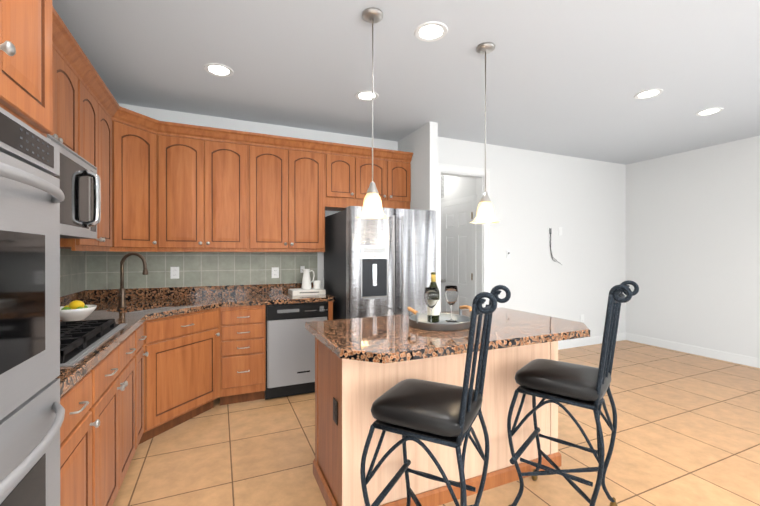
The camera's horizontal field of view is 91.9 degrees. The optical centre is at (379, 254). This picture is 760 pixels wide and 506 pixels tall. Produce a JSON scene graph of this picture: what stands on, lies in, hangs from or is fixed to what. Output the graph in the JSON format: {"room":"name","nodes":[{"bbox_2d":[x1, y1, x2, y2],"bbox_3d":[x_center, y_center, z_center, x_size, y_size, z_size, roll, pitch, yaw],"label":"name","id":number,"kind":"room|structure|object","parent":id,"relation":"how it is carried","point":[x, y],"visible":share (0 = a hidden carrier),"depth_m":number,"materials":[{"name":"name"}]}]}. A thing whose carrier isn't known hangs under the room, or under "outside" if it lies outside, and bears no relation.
{"room":"kitchen","nodes":[
{"label":"kitchen","id":0,"kind":"room"},
{"bbox_2d":[96,103,395,289],"bbox_3d":[-1.079,-0.035,4.073,3.460,2.740,0.150,0,0,-24],"label":"wall","id":1,"kind":"structure","parent":0,"point":[158,114],"depth_m":3.95,"materials":[{"name":"white paint"}]},
{"bbox_2d":[50,14,81,249],"bbox_3d":[-1.799,-0.602,1.768,0.348,1.114,0.771,0,0,-24],"label":"upper cabinet","id":2,"kind":"object","parent":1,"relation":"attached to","point":[66,61],"depth_m":2.02,"materials":[{"name":"brown wood"}]},
{"bbox_2d":[47,134,100,238],"bbox_3d":[-1.724,-0.309,1.797,0.503,0.428,0.756,0,0,-24],"label":"over-the-range microwave","id":3,"kind":"object","parent":2,"relation":"attached to","point":[80,204],"visible":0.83,"depth_m":1.92,"materials":[{"name":"grey metal"}]},
{"bbox_2d":[60,249,87,306],"bbox_3d":[-2.118,0.160,2.090,0.022,0.508,2.667,0,0,-24],"label":"tile backsplash","id":4,"kind":"structure","parent":1,"relation":"attached to","point":[84,275],"depth_m":3.03,"materials":[{"name":"green tile"}]},
{"bbox_2d":[82,62,113,249],"bbox_3d":[-2.104,-0.604,2.463,0.348,1.114,0.746,0,0,-24],"label":"upper cabinet","id":5,"kind":"object","parent":1,"relation":"attached to","point":[97,108],"depth_m":2.59,"materials":[{"name":"brown wood"}]},
{"bbox_2d":[114,118,157,249],"bbox_3d":[-2.039,-0.555,3.061,0.263,0.990,0.263,0,0,-24],"label":"upper cabinet","id":6,"kind":"object","parent":1,"relation":"attached to","point":[135,143],"depth_m":3.05,"materials":[{"name":"brown wood"}]},
{"bbox_2d":[154,122,249,249],"bbox_3d":[-1.680,-0.606,3.545,0.748,1.114,0.348,0,0,-24],"label":"upper cabinet","id":7,"kind":"object","parent":1,"relation":"attached to","point":[171,187],"depth_m":3.38,"materials":[{"name":"brown wood"}]},
{"bbox_2d":[88,251,316,299],"bbox_3d":[-1.663,0.182,3.735,2.117,0.458,0.019,0,0,-24],"label":"tile backsplash","id":8,"kind":"structure","parent":1,"relation":"attached to","point":[208,273],"depth_m":3.66,"materials":[{"name":"green tile"}]},
{"bbox_2d":[170,267,178,278],"bbox_3d":[-2.001,0.176,3.586,0.075,0.115,0.007,0,0,-24],"label":"outlet","id":9,"kind":"object","parent":8,"relation":"attached to","point":[174,272],"visible":1,"depth_m":3.58,"materials":[{"name":"white plastic"}]},
{"bbox_2d":[272,267,278,277],"bbox_3d":[-1.131,0.196,3.967,0.075,0.115,0.007,0,0,-24],"label":"outlet","id":10,"kind":"object","parent":8,"relation":"attached to","point":[275,272],"visible":1,"depth_m":3.97,"materials":[{"name":"white plastic"}]},
{"bbox_2d":[250,134,325,249],"bbox_3d":[-0.989,-0.607,3.848,0.761,1.114,0.348,0,0,-24],"label":"upper cabinet","id":11,"kind":"object","parent":1,"relation":"attached to","point":[288,175],"depth_m":3.68,"materials":[{"name":"brown wood"}]},
{"bbox_2d":[326,142,357,210],"bbox_3d":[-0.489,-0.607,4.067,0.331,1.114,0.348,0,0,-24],"label":"upper cabinet","id":12,"kind":"object","parent":1,"relation":"attached to","point":[341,159],"depth_m":3.92,"materials":[{"name":"brown wood"}]},
{"bbox_2d":[358,146,389,207],"bbox_3d":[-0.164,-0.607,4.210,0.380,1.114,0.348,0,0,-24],"label":"upper cabinet","id":13,"kind":"object","parent":1,"relation":"attached to","point":[381,158],"depth_m":4.06,"materials":[{"name":"brown wood"}]},
{"bbox_2d":[390,150,412,208],"bbox_3d":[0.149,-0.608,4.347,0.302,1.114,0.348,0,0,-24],"label":"upper cabinet","id":14,"kind":"object","parent":1,"relation":"attached to","point":[400,166],"depth_m":4.19,"materials":[{"name":"brown wood"}]},
{"bbox_2d":[396,135,407,151],"bbox_3d":[0.437,-0.036,4.524,0.360,2.740,0.240,0,0,-24],"label":"wall","id":15,"kind":"structure","parent":0,"point":[402,145],"depth_m":4.42,"materials":[{"name":"white paint"}]},
{"bbox_2d":[52,0,759,164],"bbox_3d":[2.023,-1.429,1.264,7.190,0.060,9.740,0,0,-24],"label":"ceiling","id":16,"kind":"structure","parent":0,"point":[571,78],"depth_m":2.74,"materials":[{"name":"white paint"}]},
{"bbox_2d":[204,63,233,76],"bbox_3d":[-1.222,-1.399,2.790,0.210,0.006,0.210,0,0,-24],"label":"recessed light","id":17,"kind":"object","parent":16,"relation":"in","point":[218,69],"visible":1,"depth_m":2.78,"materials":[{"name":"white"}]},
{"bbox_2d":[355,90,378,100],"bbox_3d":[-0.116,-1.399,3.242,0.210,0.006,0.210,0,0,-24],"label":"recessed light","id":18,"kind":"object","parent":16,"relation":"in","point":[365,95],"visible":0.94,"depth_m":3.24,"materials":[{"name":"white"}]},
{"bbox_2d":[355,7,388,218],"bbox_3d":[-0.037,-0.809,2.147,0.195,1.182,0.201,0,0,-24],"label":"pendant light","id":19,"kind":"object","parent":16,"relation":"hanging from","point":[372,206],"visible":1,"depth_m":2.12,"materials":[{"name":"white glass"}]},
{"bbox_2d":[414,21,447,41],"bbox_3d":[0.321,-1.397,2.309,0.210,0.006,0.210,0,0,-24],"label":"recessed light","id":20,"kind":"object","parent":16,"relation":"in","point":[430,31],"visible":1,"depth_m":2.30,"materials":[{"name":"white"}]},
{"bbox_2d":[470,42,499,223],"bbox_3d":[0.719,-0.809,2.487,0.195,1.182,0.201,0,0,-24],"label":"pendant light","id":21,"kind":"object","parent":16,"relation":"hanging from","point":[485,211],"visible":1,"depth_m":2.46,"materials":[{"name":"white glass"}]},
{"bbox_2d":[634,88,663,98],"bbox_3d":[2.341,-1.399,3.205,0.210,0.006,0.210,0,0,-24],"label":"recessed light","id":22,"kind":"object","parent":16,"relation":"in","point":[649,93],"visible":1,"depth_m":3.19,"materials":[{"name":"white"}]},
{"bbox_2d":[695,107,723,115],"bbox_3d":[3.230,-1.400,3.606,0.210,0.006,0.210,0,0,-24],"label":"recessed light","id":23,"kind":"object","parent":16,"relation":"in","point":[709,111],"visible":1,"depth_m":3.60,"materials":[{"name":"white"}]},
{"bbox_2d":[408,122,439,286],"bbox_3d":[0.493,-0.035,4.074,0.100,2.740,0.390,0,0,-24],"label":"wall","id":24,"kind":"structure","parent":0,"point":[424,143],"depth_m":3.95,"materials":[{"name":"white paint"}]},
{"bbox_2d":[113,340,759,505],"bbox_3d":[2.023,1.371,1.270,7.190,0.060,9.740,0,0,-24],"label":"floor","id":25,"kind":"structure","parent":0,"point":[688,430],"depth_m":2.54,"materials":[{"name":"beige tile"}]},
{"bbox_2d":[0,0,52,137],"bbox_3d":[-1.114,0.093,0.653,0.707,2.500,0.914,0,0,-24],"label":"tall cabinet","id":26,"kind":"object","parent":25,"relation":"on","point":[26,80],"visible":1,"depth_m":0.97,"materials":[{"name":"brown wood"}]},
{"bbox_2d":[0,107,64,505],"bbox_3d":[-1.063,0.317,0.636,0.730,1.279,0.746,0,0,-24],"label":"wall oven","id":27,"kind":"object","parent":26,"relation":"in","point":[32,409],"visible":1,"depth_m":0.90,"materials":[{"name":"grey metal"}]},
{"bbox_2d":[60,362,99,505],"bbox_3d":[-1.377,0.899,1.193,0.620,0.884,0.429,0,0,-24],"label":"base cabinet","id":28,"kind":"object","parent":25,"relation":"on","point":[80,427],"depth_m":1.38,"materials":[{"name":"brown wood"}]},
{"bbox_2d":[100,326,139,505],"bbox_3d":[-1.632,0.898,1.774,0.620,0.884,0.841,0,0,-24],"label":"base cabinet","id":29,"kind":"object","parent":25,"relation":"on","point":[120,369],"depth_m":1.89,"materials":[{"name":"brown wood"}]},
{"bbox_2d":[140,320,147,443],"bbox_3d":[-1.856,0.897,2.287,0.620,0.884,0.278,0,0,-24],"label":"base cabinet","id":30,"kind":"object","parent":25,"relation":"on","point":[146,380],"depth_m":2.55,"materials":[{"name":"brown wood"}]},
{"bbox_2d":[148,305,265,439],"bbox_3d":[-1.751,0.895,3.097,1.499,0.884,1.119,0,0,-24],"label":"base cabinet","id":31,"kind":"object","parent":25,"relation":"on","point":[195,359],"depth_m":3.00,"materials":[{"name":"brown wood"}]},
{"bbox_2d":[56,292,334,397],"bbox_3d":[-1.143,0.434,2.516,2.148,0.040,2.667,0,0,-24],"label":"countertop","id":32,"kind":"structure","parent":31,"relation":"on","point":[70,377],"depth_m":2.92,"materials":[{"name":"brown stone"}]},
{"bbox_2d":[60,305,96,321],"bbox_3d":[-1.931,0.372,2.319,0.232,0.082,0.232,0,0,-24],"label":"fruit bowl","id":33,"kind":"object","parent":32,"relation":"on","point":[75,314],"visible":0.77,"depth_m":2.26,"materials":[{"name":"white ceramic"}]},
{"bbox_2d":[61,300,87,309],"bbox_3d":[-1.929,0.333,2.319,0.130,0.088,0.123,0,0,-24],"label":"fruit","id":34,"kind":"object","parent":33,"relation":"in","point":[77,304],"visible":0.5,"depth_m":2.30,"materials":[{"name":"yellow food"}]},
{"bbox_2d":[60,319,126,366],"bbox_3d":[-1.556,0.387,1.673,0.510,0.056,0.885,0,0,-24],"label":"cooktop","id":35,"kind":"object","parent":32,"relation":"in","point":[80,340],"visible":0.44,"depth_m":1.69,"materials":[{"name":"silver metal"}]},
{"bbox_2d":[117,252,148,307],"bbox_3d":[-1.944,0.196,2.895,0.216,0.432,0.107,0,0,-24],"label":"faucet","id":36,"kind":"object","parent":32,"relation":"on","point":[121,296],"visible":1,"depth_m":2.88,"materials":[{"name":"brown metal"}]},
{"bbox_2d":[127,307,168,312],"bbox_3d":[-1.802,0.552,2.906,0.364,0.196,0.614,0,0,21],"label":"sink","id":37,"kind":"object","parent":32,"relation":"in","point":[148,310],"visible":0.04,"depth_m":3.04,"materials":[{"name":"silver metal"}]},
{"bbox_2d":[288,288,325,295],"bbox_3d":[-0.773,0.387,3.874,0.340,0.046,0.261,0,0,-24],"label":"tray","id":38,"kind":"object","parent":32,"relation":"on","point":[299,291],"visible":0.95,"depth_m":3.77,"materials":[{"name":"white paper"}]},
{"bbox_2d":[301,269,314,288],"bbox_3d":[-0.765,0.259,3.911,0.143,0.210,0.108,0,0,-24],"label":"pitcher","id":39,"kind":"object","parent":38,"relation":"on","point":[306,281],"visible":1,"depth_m":3.87,"materials":[{"name":"white ceramic"}]},
{"bbox_2d":[313,280,323,288],"bbox_3d":[-0.656,0.321,3.931,0.112,0.085,0.082,0,0,-24],"label":"mug","id":40,"kind":"object","parent":38,"relation":"on","point":[316,284],"visible":1,"depth_m":3.89,"materials":[{"name":"white ceramic"}]},
{"bbox_2d":[265,301,327,399],"bbox_3d":[-0.885,0.897,3.721,0.585,0.878,0.614,0,0,-24],"label":"dishwasher","id":41,"kind":"object","parent":25,"relation":"on","point":[290,354],"visible":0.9,"depth_m":3.42,"materials":[{"name":"silver metal"}]},
{"bbox_2d":[324,206,435,319],"bbox_3d":[-0.023,0.447,3.868,0.910,1.777,0.976,0,0,-24],"label":"refrigerator","id":42,"kind":"object","parent":25,"relation":"on","point":[379,267],"visible":0.58,"depth_m":3.47,"materials":[{"name":"grey metal"}]},
{"bbox_2d":[313,337,468,505],"bbox_3d":[0.030,0.897,2.154,0.730,0.884,0.580,0,0,-24],"label":"base cabinet","id":43,"kind":"object","parent":25,"relation":"on","point":[355,389],"depth_m":1.89,"materials":[{"name":"brown wood"}]},
{"bbox_2d":[333,397,337,424],"bbox_3d":[-0.227,0.790,1.855,0.007,0.115,0.070,0,0,-24],"label":"outlet","id":44,"kind":"object","parent":43,"relation":"attached to","point":[335,410],"visible":0.94,"depth_m":1.84,"materials":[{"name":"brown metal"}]},
{"bbox_2d":[360,285,510,505],"bbox_3d":[0.248,0.737,1.543,0.529,1.208,0.438,0,0,27],"label":"bar stool","id":45,"kind":"object","parent":25,"relation":"on","point":[415,410],"visible":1,"depth_m":1.46,"materials":[{"name":"metal"}]},
{"bbox_2d":[469,341,560,495],"bbox_3d":[0.699,0.897,2.447,0.730,0.884,0.580,0,0,-24],"label":"base cabinet","id":46,"kind":"object","parent":25,"relation":"on","point":[500,385],"depth_m":2.17,"materials":[{"name":"brown wood"}]},
{"bbox_2d":[305,307,589,363],"bbox_3d":[0.421,0.434,2.182,1.550,0.040,0.860,0,0,-24],"label":"countertop","id":47,"kind":"structure","parent":46,"relation":"on","point":[389,339],"depth_m":1.91,"materials":[{"name":"brown stone"}]},
{"bbox_2d":[407,305,471,330],"bbox_3d":[0.354,0.360,2.174,0.385,0.108,0.368,0,0,-24],"label":"tray","id":48,"kind":"object","parent":47,"relation":"on","point":[417,320],"visible":0.88,"depth_m":2.10,"materials":[{"name":"silver metal"}]},
{"bbox_2d":[424,287,437,322],"bbox_3d":[0.297,0.299,2.136,0.084,0.215,0.084,0,0,-24],"label":"wine glass","id":49,"kind":"object","parent":48,"relation":"on","point":[431,296],"visible":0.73,"depth_m":2.11,"materials":[{"name":"white"}]},
{"bbox_2d":[427,272,439,322],"bbox_3d":[0.323,0.256,2.220,0.074,0.300,0.074,0,0,-24],"label":"wine bottle","id":50,"kind":"object","parent":48,"relation":"on","point":[436,313],"visible":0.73,"depth_m":2.20,"materials":[{"name":"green glass"}]},
{"bbox_2d":[444,285,457,321],"bbox_3d":[0.436,0.299,2.248,0.084,0.215,0.084,0,0,-24],"label":"wine glass","id":51,"kind":"object","parent":48,"relation":"on","point":[451,294],"visible":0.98,"depth_m":2.22,"materials":[{"name":"white"}]},
{"bbox_2d":[507,280,638,505],"bbox_3d":[0.980,0.736,1.869,0.529,1.208,0.438,0,0,39],"label":"bar stool","id":52,"kind":"object","parent":25,"relation":"on","point":[558,382],"visible":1,"depth_m":1.81,"materials":[{"name":"metal"}]},
{"bbox_2d":[441,175,444,198],"bbox_3d":[0.926,-1.058,5.485,0.009,0.460,0.130,0,0,-24],"label":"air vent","id":53,"kind":"object","parent":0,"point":[442,186],"visible":0.62,"depth_m":5.46,"materials":[{"name":"white"}]},
{"bbox_2d":[440,137,627,340],"bbox_3d":[2.121,-0.037,5.066,3.680,2.740,0.120,0,0,-24],"label":"wall","id":54,"kind":"structure","parent":0,"point":[532,193],"depth_m":5.15,"materials":[{"name":"white paint"}]},
{"bbox_2d":[441,202,472,311],"bbox_3d":[1.044,0.316,5.122,0.087,2.025,0.714,0,0,-24],"label":"hall door","id":55,"kind":"structure","parent":54,"relation":"in","point":[457,246],"depth_m":5.09,"materials":[{"name":"white wood"}]},
{"bbox_2d":[438,163,489,311],"bbox_3d":[0.819,0.123,4.950,0.820,2.420,0.998,0,0,-24],"label":"door frame","id":56,"kind":"structure","parent":54,"relation":"attached to","point":[482,257],"depth_m":4.65,"materials":[{"name":"white wood"}]},
{"bbox_2d":[506,250,509,257],"bbox_3d":[1.673,-0.006,4.794,0.050,0.110,0.018,0,0,-24],"label":"light switch","id":57,"kind":"object","parent":54,"relation":"attached to","point":[507,253],"visible":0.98,"depth_m":4.79,"materials":[{"name":"white plastic"}]},
{"bbox_2d":[549,228,561,264],"bbox_3d":[2.456,-0.116,5.139,0.251,0.522,0.014,0,0,-24],"label":"cord","id":58,"kind":"object","parent":54,"relation":"attached to","point":[550,231],"visible":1,"depth_m":5.10,"materials":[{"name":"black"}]},
{"bbox_2d":[580,314,583,322],"bbox_3d":[2.953,0.933,5.363,0.075,0.115,0.007,0,0,-24],"label":"outlet","id":59,"kind":"object","parent":54,"relation":"attached to","point":[582,318],"visible":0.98,"depth_m":5.36,"materials":[{"name":"white plastic"}]},
{"bbox_2d":[558,332,625,349],"bbox_3d":[2.611,1.276,5.210,2.670,0.113,0.014,0,0,-24],"label":"baseboard","id":60,"kind":"structure","parent":54,"relation":"attached to","point":[572,343],"depth_m":5.37,"materials":[{"name":"white wood"}]},
{"bbox_2d":[628,135,759,357],"bbox_3d":[5.536,-0.030,2.059,0.120,2.740,8.370,0,0,-24],"label":"wall","id":61,"kind":"structure","parent":0,"point":[675,238],"depth_m":4.88,"materials":[{"name":"white paint"}]},
{"bbox_2d":[626,333,759,367],"bbox_3d":[5.474,1.283,2.035,0.014,0.113,8.130,0,0,-24],"label":"baseboard","id":62,"kind":"structure","parent":61,"relation":"attached to","point":[717,354],"depth_m":4.88,"materials":[{"name":"white"}]}
]}

